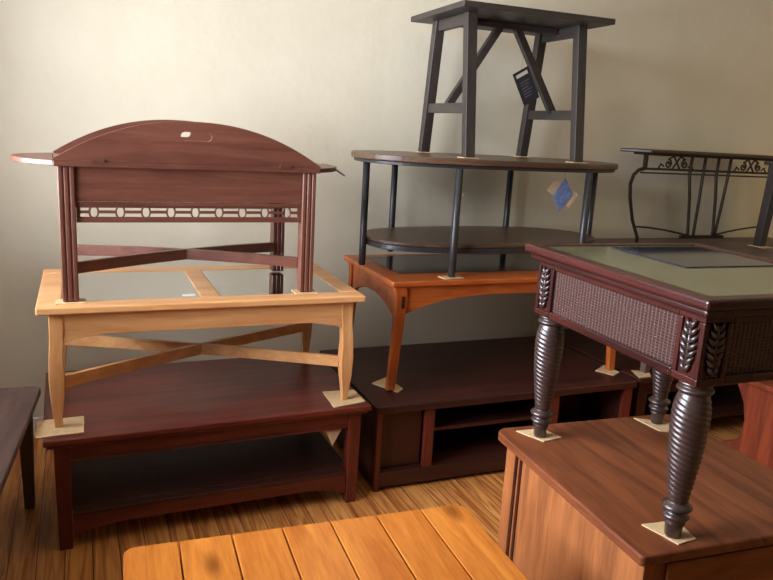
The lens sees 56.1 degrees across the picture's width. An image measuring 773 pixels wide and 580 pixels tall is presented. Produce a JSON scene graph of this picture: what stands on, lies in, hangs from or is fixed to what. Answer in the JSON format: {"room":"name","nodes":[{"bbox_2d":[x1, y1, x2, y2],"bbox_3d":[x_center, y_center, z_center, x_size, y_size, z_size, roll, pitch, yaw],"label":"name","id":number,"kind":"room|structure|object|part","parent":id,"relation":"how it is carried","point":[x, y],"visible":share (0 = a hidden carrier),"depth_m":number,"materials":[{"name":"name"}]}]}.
{"room":"furniture store","nodes":[
{"label":"furniture store","id":0,"kind":"room"},
{"bbox_2d":[0,414,743,579],"bbox_3d":[2.356,1.419,1.025,6.960,0.050,7.400,-2,14,-23],"label":"floor","id":1,"kind":"structure","parent":0,"point":[29,538],"depth_m":2.72,"materials":[{"name":"brown wood"}]},
{"bbox_2d":[0,387,40,508],"bbox_3d":[-1.408,0.697,2.137,0.600,0.456,1.060,-1,13,-18],"label":"side table","id":2,"kind":"object","parent":1,"relation":"on","point":[18,404],"visible":1,"depth_m":2.49,"materials":[{"name":"brown wood"}]},
{"bbox_3d":[-1.317,0.600,2.658,0.045,0.430,0.045,-1,13,-18],"label":"leg","id":3,"kind":"part","parent":2,"relation":"part of","materials":[{"name":"brown wood"}]},
{"bbox_2d":[43,352,371,550],"bbox_3d":[-0.727,0.589,2.894,1.139,0.415,0.694,-2,14,-24],"label":"coffee table","id":4,"kind":"object","parent":1,"relation":"on","point":[165,438],"visible":0.85,"depth_m":2.72,"materials":[{"name":"brown wood"}]},
{"bbox_2d":[35,416,83,438],"bbox_3d":[-1.090,0.458,2.424,0.149,0.003,0.150,-2,14,-23],"label":"pad","id":5,"kind":"object","parent":4,"relation":"on","point":[71,425],"visible":0.95,"depth_m":2.41,"materials":[{"name":"beige cardboard"}]},
{"bbox_3d":[-1.079,0.689,2.429,0.050,0.381,0.050,-2,14,-24],"label":"leg","id":6,"kind":"part","parent":4,"relation":"part of","materials":[{"name":"brown wood"}]},
{"bbox_2d":[35,264,365,427],"bbox_3d":[-0.720,0.175,2.812,1.110,0.421,0.639,-2,14,-23],"label":"coffee table","id":7,"kind":"object","parent":4,"relation":"on","point":[128,299],"visible":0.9,"depth_m":2.64,"materials":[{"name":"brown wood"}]},
{"bbox_3d":[-1.082,0.262,2.385,0.052,0.397,0.052,-2,14,-23],"label":"leg","id":8,"kind":"part","parent":7,"relation":"part of","materials":[{"name":"brown wood"}]},
{"bbox_3d":[-1.285,0.144,2.861,0.052,0.397,0.052,-2,14,-23],"label":"leg","id":9,"kind":"part","parent":7,"relation":"part of","materials":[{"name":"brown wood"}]},
{"bbox_2d":[56,298,85,304],"bbox_3d":[-1.034,0.037,2.377,0.092,0.003,0.071,-2,14,-23],"label":"pad","id":10,"kind":"object","parent":7,"relation":"on","point":[81,300],"visible":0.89,"depth_m":2.36,"materials":[{"name":"beige cardboard"}]},
{"bbox_3d":[-0.947,-0.017,2.669,0.445,0.005,0.469,-2,14,-23],"label":"glass pane","id":11,"kind":"part","parent":7,"relation":"part of","materials":[{"name":"clear glass"}]},
{"bbox_2d":[11,120,335,301],"bbox_3d":[-0.731,-0.312,2.646,1.122,0.594,0.457,-2,14,-24],"label":"table","id":12,"kind":"object","parent":7,"relation":"on","point":[148,164],"visible":1,"depth_m":2.44,"materials":[{"name":"brown wood"}]},
{"bbox_3d":[-1.023,-0.178,2.332,0.050,0.437,0.048,-2,14,-24],"label":"leg","id":13,"kind":"part","parent":12,"relation":"part of","materials":[{"name":"brown wood"}]},
{"bbox_2d":[53,153,319,173],"bbox_3d":[-0.724,-0.458,2.615,0.870,0.018,0.453,-2,14,-24],"label":"table top","id":14,"kind":"object","parent":12,"relation":"on","point":[64,163],"depth_m":2.39,"materials":[{"name":"brown wood"}]},
{"bbox_3d":[-0.450,-0.294,2.998,0.050,0.437,0.048,-2,14,-24],"label":"leg","id":15,"kind":"part","parent":12,"relation":"part of","materials":[{"name":"brown wood"}]},
{"bbox_3d":[-0.294,-0.209,2.656,0.050,0.437,0.048,-2,14,-24],"label":"leg","id":16,"kind":"part","parent":12,"relation":"part of","materials":[{"name":"brown wood"}]},
{"bbox_3d":[-0.471,-0.034,2.866,0.445,0.005,0.469,-2,14,-23],"label":"glass pane","id":17,"kind":"part","parent":7,"relation":"part of","materials":[{"name":"clear glass"}]},
{"bbox_2d":[291,289,317,293],"bbox_3d":[-0.306,0.006,2.702,0.086,0.003,0.070,-2,14,-23],"label":"pad","id":18,"kind":"object","parent":7,"relation":"on","point":[295,291],"visible":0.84,"depth_m":2.69,"materials":[{"name":"beige cardboard"}]},
{"bbox_3d":[-0.360,0.111,3.245,0.052,0.397,0.052,-2,14,-23],"label":"leg","id":19,"kind":"part","parent":7,"relation":"part of","materials":[{"name":"brown wood"}]},
{"bbox_3d":[-0.158,0.229,2.769,0.052,0.397,0.052,-2,14,-23],"label":"leg","id":20,"kind":"part","parent":7,"relation":"part of","materials":[{"name":"brown wood"}]},
{"bbox_2d":[71,432,345,516],"bbox_3d":[-0.731,0.668,2.911,1.029,0.016,0.622,-2,14,-24],"label":"shelf","id":21,"kind":"object","parent":4,"relation":"attached to","point":[104,487],"depth_m":2.76,"materials":[{"name":"brown wood"}]},
{"bbox_3d":[-0.612,0.778,2.655,0.979,0.073,0.018,-2,14,-24],"label":"shelf rail","id":22,"kind":"part","parent":4,"relation":"part of","materials":[{"name":"brown wood"}]},
{"bbox_2d":[326,429,340,445],"bbox_3d":[-0.201,0.552,2.787,0.092,0.100,0.002,-2,14,-23],"label":"paper tag","id":23,"kind":"object","parent":4,"relation":"hanging from","point":[332,434],"visible":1,"depth_m":2.79,"materials":[{"name":"beige paper"}]},
{"bbox_2d":[322,390,364,407],"bbox_3d":[-0.166,0.421,2.827,0.137,0.003,0.170,-2,14,-23],"label":"pad","id":24,"kind":"object","parent":4,"relation":"on","point":[334,398],"visible":0.89,"depth_m":2.81,"materials":[{"name":"beige cardboard"}]},
{"bbox_3d":[-0.140,0.650,2.847,0.050,0.381,0.050,-2,14,-24],"label":"leg","id":25,"kind":"part","parent":4,"relation":"part of","materials":[{"name":"brown wood"}]},
{"bbox_2d":[123,505,527,579],"bbox_3d":[-0.052,0.931,1.448,0.881,0.451,1.000,-1,13,-20],"label":"coffee table","id":26,"kind":"object","parent":1,"relation":"on","point":[444,542],"visible":1,"depth_m":1.74,"materials":[{"name":"brown wood"}]},
{"bbox_2d":[320,336,636,491],"bbox_3d":[0.408,0.540,3.491,1.305,0.375,0.767,-2,14,-22],"label":"media console","id":27,"kind":"object","parent":1,"relation":"on","point":[455,399],"visible":0.66,"depth_m":3.23,"materials":[{"name":"brown wood"}]},
{"bbox_3d":[-0.037,0.657,2.934,0.022,0.341,0.022,-2,14,-22],"label":"post","id":28,"kind":"part","parent":27,"relation":"part of","materials":[{"name":"brown wood"}]},
{"bbox_2d":[372,377,402,392],"bbox_3d":[0.022,0.407,3.119,0.156,0.003,0.103,14,16,39],"label":"pad","id":29,"kind":"object","parent":27,"relation":"on","point":[382,382],"visible":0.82,"depth_m":3.11,"materials":[{"name":"beige cardboard"}]},
{"bbox_3d":[0.053,0.606,2.991,0.188,0.252,0.017,-2,14,-22],"label":"door","id":30,"kind":"part","parent":27,"relation":"part of","materials":[{"name":"brown wood"}]},
{"bbox_3d":[0.172,0.609,3.010,0.042,0.258,0.022,-2,14,-22],"label":"post","id":31,"kind":"part","parent":27,"relation":"part of","materials":[{"name":"brown wood"}]},
{"bbox_3d":[0.524,0.754,3.192,1.207,0.065,0.022,-2,14,-22],"label":"rail","id":32,"kind":"part","parent":27,"relation":"part of","materials":[{"name":"brown wood"}]},
{"bbox_2d":[344,253,615,390],"bbox_3d":[0.485,0.108,3.489,1.272,0.471,0.616,-2,14,-22],"label":"coffee table","id":33,"kind":"object","parent":27,"relation":"on","point":[406,283],"visible":0.5,"depth_m":3.16,"materials":[{"name":"brown wood"}]},
{"bbox_3d":[-0.169,0.078,3.513,0.068,0.446,0.041,-2,14,-22],"label":"leg","id":34,"kind":"part","parent":33,"relation":"part of","materials":[{"name":"brown wood"}]},
{"bbox_3d":[0.039,0.201,3.018,0.068,0.446,0.041,-2,14,-22],"label":"leg","id":35,"kind":"part","parent":33,"relation":"part of","materials":[{"name":"brown wood"}]},
{"bbox_2d":[438,275,463,279],"bbox_3d":[0.274,-0.054,3.076,0.098,0.003,0.062,-4,14,-29],"label":"pad","id":36,"kind":"object","parent":33,"relation":"on","point":[456,276],"visible":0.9,"depth_m":3.06,"materials":[{"name":"beige cardboard"}]},
{"bbox_3d":[0.481,-0.130,3.478,1.092,0.003,0.406,-2,14,-22],"label":"inset panel","id":37,"kind":"part","parent":33,"relation":"part of","materials":[{"name":"grey glass"}]},
{"bbox_2d":[351,150,617,277],"bbox_3d":[0.466,-0.379,3.438,1.324,0.494,0.690,-3,14,-24],"label":"table","id":38,"kind":"object","parent":33,"relation":"on","point":[454,239],"visible":0.91,"depth_m":3.21,"materials":[{"name":"brown wood"}]},
{"bbox_3d":[-0.098,-0.334,3.188,0.030,0.453,0.030,3,13,-2],"label":"leg","id":39,"kind":"part","parent":38,"relation":"part of","materials":[{"name":"metal"}]},
{"bbox_3d":[0.031,-0.414,3.581,0.030,0.453,0.030,3,13,-2],"label":"leg","id":40,"kind":"part","parent":38,"relation":"part of","materials":[{"name":"metal"}]},
{"bbox_3d":[0.287,-0.276,3.027,0.030,0.453,0.030,3,13,-2],"label":"leg","id":41,"kind":"part","parent":38,"relation":"part of","materials":[{"name":"metal"}]},
{"bbox_2d":[367,226,594,247],"bbox_3d":[0.459,-0.257,3.465,1.200,0.016,0.570,-3,14,-24],"label":"shelf","id":42,"kind":"object","parent":38,"relation":"attached to","point":[422,236],"depth_m":3.37,"materials":[{"name":"brown wood"}]},
{"bbox_3d":[0.458,-0.238,3.469,1.206,0.022,0.584,-3,14,-24],"label":"shelf frame","id":43,"kind":"part","parent":38,"relation":"part of","materials":[{"name":"metal"}]},
{"bbox_3d":[0.478,-0.587,3.391,1.300,0.014,0.666,-3,14,-24],"label":"frame","id":44,"kind":"part","parent":38,"relation":"part of","materials":[{"name":"wood"}]},
{"bbox_3d":[0.643,-0.441,3.857,0.030,0.453,0.030,3,13,-2],"label":"leg","id":45,"kind":"part","parent":38,"relation":"part of","materials":[{"name":"metal"}]},
{"bbox_2d":[411,0,615,161],"bbox_3d":[0.540,-0.933,3.360,0.735,0.622,0.570,-2,13,-20],"label":"end table","id":46,"kind":"object","parent":38,"relation":"on","point":[547,26],"visible":0.97,"depth_m":3.27,"materials":[{"name":"grey wood"}]},
{"bbox_3d":[0.213,-0.959,3.449,0.046,0.598,0.125,-2,13,-20],"label":"leg","id":47,"kind":"part","parent":46,"relation":"part of","materials":[{"name":"grey wood"}]},
{"bbox_3d":[0.352,-0.870,3.085,0.046,0.598,0.125,-2,13,-20],"label":"leg","id":48,"kind":"part","parent":46,"relation":"part of","materials":[{"name":"grey wood"}]},
{"bbox_3d":[0.555,-1.199,3.301,0.497,0.028,0.034,-2,13,-20],"label":"rail","id":49,"kind":"part","parent":46,"relation":"part of","materials":[{"name":"grey wood"}]},
{"bbox_2d":[513,57,538,105],"bbox_3d":[0.615,-0.937,3.246,0.151,0.223,0.047,-2,14,-23],"label":"price tag","id":50,"kind":"object","parent":46,"relation":"hanging from","point":[528,92],"visible":1,"depth_m":3.23,"materials":[{"name":"black paper"}]},
{"bbox_3d":[0.728,-0.973,3.641,0.046,0.598,0.125,-2,13,-20],"label":"leg","id":51,"kind":"part","parent":46,"relation":"part of","materials":[{"name":"grey wood"}]},
{"bbox_3d":[0.866,-0.883,3.277,0.046,0.598,0.125,-2,13,-20],"label":"leg","id":52,"kind":"part","parent":46,"relation":"part of","materials":[{"name":"grey wood"}]},
{"bbox_2d":[547,172,578,211],"bbox_3d":[0.801,-0.449,3.288,0.176,0.191,0.003,-2,14,-23],"label":"price tag","id":53,"kind":"object","parent":38,"relation":"hanging from","point":[562,194],"visible":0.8,"depth_m":3.29,"materials":[{"name":"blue paper"}]},
{"bbox_3d":[0.899,-0.303,3.303,0.030,0.453,0.030,3,13,-2],"label":"leg","id":54,"kind":"part","parent":38,"relation":"part of","materials":[{"name":"metal"}]},
{"bbox_3d":[1.039,-0.384,3.701,0.030,0.453,0.030,3,13,-2],"label":"leg","id":55,"kind":"part","parent":38,"relation":"part of","materials":[{"name":"metal"}]},
{"bbox_3d":[1.069,0.165,3.441,0.068,0.446,0.041,-2,14,-22],"label":"leg","id":56,"kind":"part","parent":33,"relation":"part of","materials":[{"name":"brown wood"}]},
{"bbox_2d":[434,400,534,430],"bbox_3d":[0.323,0.500,3.457,0.581,0.016,0.687,-2,14,-22],"label":"shelf","id":57,"kind":"object","parent":27,"relation":"attached to","point":[519,410],"depth_m":3.22,"materials":[{"name":"brown wood"}]},
{"bbox_3d":[0.737,0.589,3.243,0.050,0.258,0.022,-2,14,-22],"label":"post","id":58,"kind":"part","parent":27,"relation":"part of","materials":[{"name":"brown wood"}]},
{"bbox_2d":[595,365,619,375],"bbox_3d":[1.069,0.386,3.485,0.099,0.003,0.117,13,16,37],"label":"pad","id":59,"kind":"object","parent":27,"relation":"on","point":[601,369],"visible":0.9,"depth_m":3.46,"materials":[{"name":"beige cardboard"}]},
{"bbox_3d":[1.110,0.617,3.407,0.048,0.341,0.022,-2,14,-22],"label":"post","id":60,"kind":"part","parent":27,"relation":"part of","materials":[{"name":"brown wood"}]},
{"bbox_2d":[498,414,772,579],"bbox_3d":[0.782,0.779,2.175,0.696,0.523,0.742,-1,13,-19],"label":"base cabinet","id":61,"kind":"object","parent":1,"relation":"on","point":[576,505],"visible":0.74,"depth_m":2.02,"materials":[{"name":"brown wood"}]},
{"bbox_3d":[0.411,0.729,2.374,0.055,0.494,0.055,-1,13,-19],"label":"corner post","id":62,"kind":"part","parent":61,"relation":"part of","materials":[{"name":"brown wood"}]},
{"bbox_2d":[516,429,561,441],"bbox_3d":[0.489,0.462,2.312,0.115,0.003,0.095,-2,14,-23],"label":"pad","id":63,"kind":"object","parent":61,"relation":"on","point":[549,436],"visible":0.82,"depth_m":2.31,"materials":[{"name":"beige cardboard"}]},
{"bbox_3d":[0.613,0.869,1.797,0.055,0.494,0.055,-1,13,-19],"label":"corner post","id":64,"kind":"part","parent":61,"relation":"part of","materials":[{"name":"brown wood"}]},
{"bbox_2d":[525,243,772,538],"bbox_3d":[0.845,0.227,2.055,0.665,0.607,0.748,-2,13,-21],"label":"end table","id":65,"kind":"object","parent":61,"relation":"on","point":[699,315],"visible":1,"depth_m":1.78,"materials":[{"name":"carved dark red wood"},{"name":"woven wicker"},{"name":"olive green glass"}]},
{"bbox_3d":[0.496,0.270,2.258,0.088,0.396,0.088,-2,13,-21],"label":"leg","id":66,"kind":"part","parent":65,"relation":"part of","materials":[{"name":"brown wood"}]},
{"bbox_3d":[0.593,0.061,1.917,0.012,0.125,0.512,-2,13,-21],"label":"woven panel","id":67,"kind":"part","parent":65,"relation":"part of","materials":[{"name":"brown wicker"}]},
{"bbox_3d":[0.861,-0.056,1.992,0.665,0.026,0.748,-2,13,-21],"label":"frame","id":68,"kind":"part","parent":65,"relation":"part of","materials":[{"name":"brown wood"}]},
{"bbox_3d":[0.860,-0.034,1.997,0.633,0.020,0.716,-2,13,-21],"label":"moulding","id":69,"kind":"part","parent":65,"relation":"part of","materials":[{"name":"brown wood"}]},
{"bbox_3d":[0.927,0.258,2.421,0.088,0.396,0.088,-2,13,-21],"label":"leg","id":70,"kind":"part","parent":65,"relation":"part of","materials":[{"name":"brown wood"}]},
{"bbox_3d":[0.831,0.057,2.008,0.543,0.165,0.676,-2,13,-21],"label":"apron frame","id":71,"kind":"part","parent":65,"relation":"part of","materials":[{"name":"brown wood"}]},
{"bbox_3d":[0.704,0.402,1.717,0.088,0.396,0.088,-2,13,-21],"label":"leg","id":72,"kind":"part","parent":65,"relation":"part of","materials":[{"name":"brown wood"}]},
{"bbox_3d":[0.944,0.127,1.715,0.379,0.125,0.012,-2,13,-21],"label":"woven panel","id":73,"kind":"part","parent":65,"relation":"part of","materials":[{"name":"brown wicker"}]},
{"bbox_2d":[634,418,669,431],"bbox_3d":[0.909,0.457,2.443,0.135,0.003,0.089,6,13,11],"label":"pad","id":74,"kind":"object","parent":61,"relation":"on","point":[664,427],"visible":0.53,"depth_m":2.44,"materials":[{"name":"beige cardboard"}]},
{"bbox_2d":[642,521,695,544],"bbox_3d":[0.701,0.593,1.780,0.103,0.003,0.100,-2,14,-23],"label":"pad","id":75,"kind":"object","parent":61,"relation":"on","point":[658,527],"visible":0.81,"depth_m":1.77,"materials":[{"name":"beige cardboard"}]},
{"bbox_3d":[0.901,0.733,1.837,0.490,0.173,0.012,-1,13,-19],"label":"drawer","id":76,"kind":"part","parent":61,"relation":"part of","materials":[{"name":"brown wood"}]},
{"bbox_2d":[564,328,743,417],"bbox_3d":[1.796,0.476,4.132,1.700,0.375,0.840,-2,14,-23],"label":"coffee table","id":77,"kind":"object","parent":1,"relation":"on","point":[727,400],"visible":0.2,"depth_m":3.76,"materials":[{"name":"brown wood"}]},
{"bbox_3d":[1.202,0.598,3.501,0.060,0.347,0.060,-2,14,-23],"label":"leg","id":78,"kind":"part","parent":77,"relation":"part of","materials":[{"name":"brown wood"}]},
{"bbox_2d":[632,370,650,377],"bbox_3d":[1.217,0.402,3.446,0.081,0.003,0.107,5,13,6],"label":"pad","id":79,"kind":"object","parent":77,"relation":"on","point":[639,374],"visible":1,"depth_m":3.45,"materials":[{"name":"beige cardboard"}]},
{"bbox_2d":[595,237,772,372],"bbox_3d":[1.833,0.032,4.044,1.640,0.527,0.800,-2,14,-23],"label":"coffee table","id":80,"kind":"object","parent":77,"relation":"on","point":[737,244],"visible":0.22,"depth_m":4.15,"materials":[{"name":"brown wood"}]},
{"bbox_3d":[1.254,0.150,3.431,0.042,0.499,0.042,-2,14,-23],"label":"leg","id":81,"kind":"part","parent":80,"relation":"part of","materials":[{"name":"brown wood"}]},
{"bbox_2d":[620,148,772,242],"bbox_3d":[1.804,-0.548,4.245,1.139,0.512,0.230,-2,14,-23],"label":"table","id":82,"kind":"object","parent":80,"relation":"on","point":[646,152],"visible":0.94,"depth_m":4.13,"materials":[{"name":"black metal"}]},
{"bbox_3d":[1.361,-0.466,3.981,0.114,0.417,0.019,-2,14,-23],"label":"leg","id":83,"kind":"part","parent":82,"relation":"part of","materials":[{"name":"metal"}]},
{"bbox_3d":[1.409,-0.700,3.944,0.018,0.078,0.018,-2,14,-23],"label":"post","id":84,"kind":"part","parent":82,"relation":"part of","materials":[{"name":"metal"}]},
{"bbox_3d":[1.812,-0.726,4.210,1.000,0.110,0.192,-2,14,-23],"label":"apron frame","id":85,"kind":"part","parent":82,"relation":"part of","materials":[{"name":"metal"}]},
{"bbox_2d":[749,245,772,247],"bbox_3d":[2.158,-0.251,4.176,0.091,0.003,0.111,-1,13,-18],"label":"pad","id":86,"kind":"object","parent":80,"relation":"on","point":[749,245],"visible":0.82,"depth_m":4.16,"materials":[{"name":"beige cardboard"}]},
{"bbox_2d":[753,161,772,245],"bbox_3d":[2.399,-0.456,4.048,0.440,0.480,0.420,-2,14,-23],"label":"side table","id":87,"kind":"object","parent":80,"relation":"on","point":[766,210],"visible":1,"depth_m":4.12,"materials":[{"name":"grey wood"}]},
{"bbox_2d":[644,384,743,417],"bbox_3d":[1.792,0.553,4.149,1.614,0.018,0.754,-2,14,-23],"label":"shelf","id":88,"kind":"object","parent":77,"relation":"attached to","point":[727,400],"depth_m":3.89,"materials":[{"name":"brown wood"}]},
{"bbox_2d":[721,380,772,469],"bbox_3d":[2.104,0.622,3.408,0.950,0.440,0.620,-2,14,-23],"label":"pedestal table","id":89,"kind":"object","parent":1,"relation":"on","point":[755,441],"visible":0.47,"depth_m":3.36,"materials":[{"name":"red wood"}]},
{"bbox_2d":[0,0,772,416],"bbox_3d":[0.995,-0.776,4.082,7.160,2.850,0.100,-2,14,-23],"label":"wall","id":90,"kind":"structure","parent":0,"point":[325,80],"depth_m":3.56,"materials":[{"name":"paint"}]},
{"bbox_2d":[33,416,43,438],"bbox_3d":[0.944,0.527,4.319,6.928,0.100,0.015,-2,14,-23],"label":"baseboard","id":91,"kind":"structure","parent":90,"relation":"attached to","point":[35,419],"depth_m":3.25,"materials":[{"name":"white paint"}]}
]}

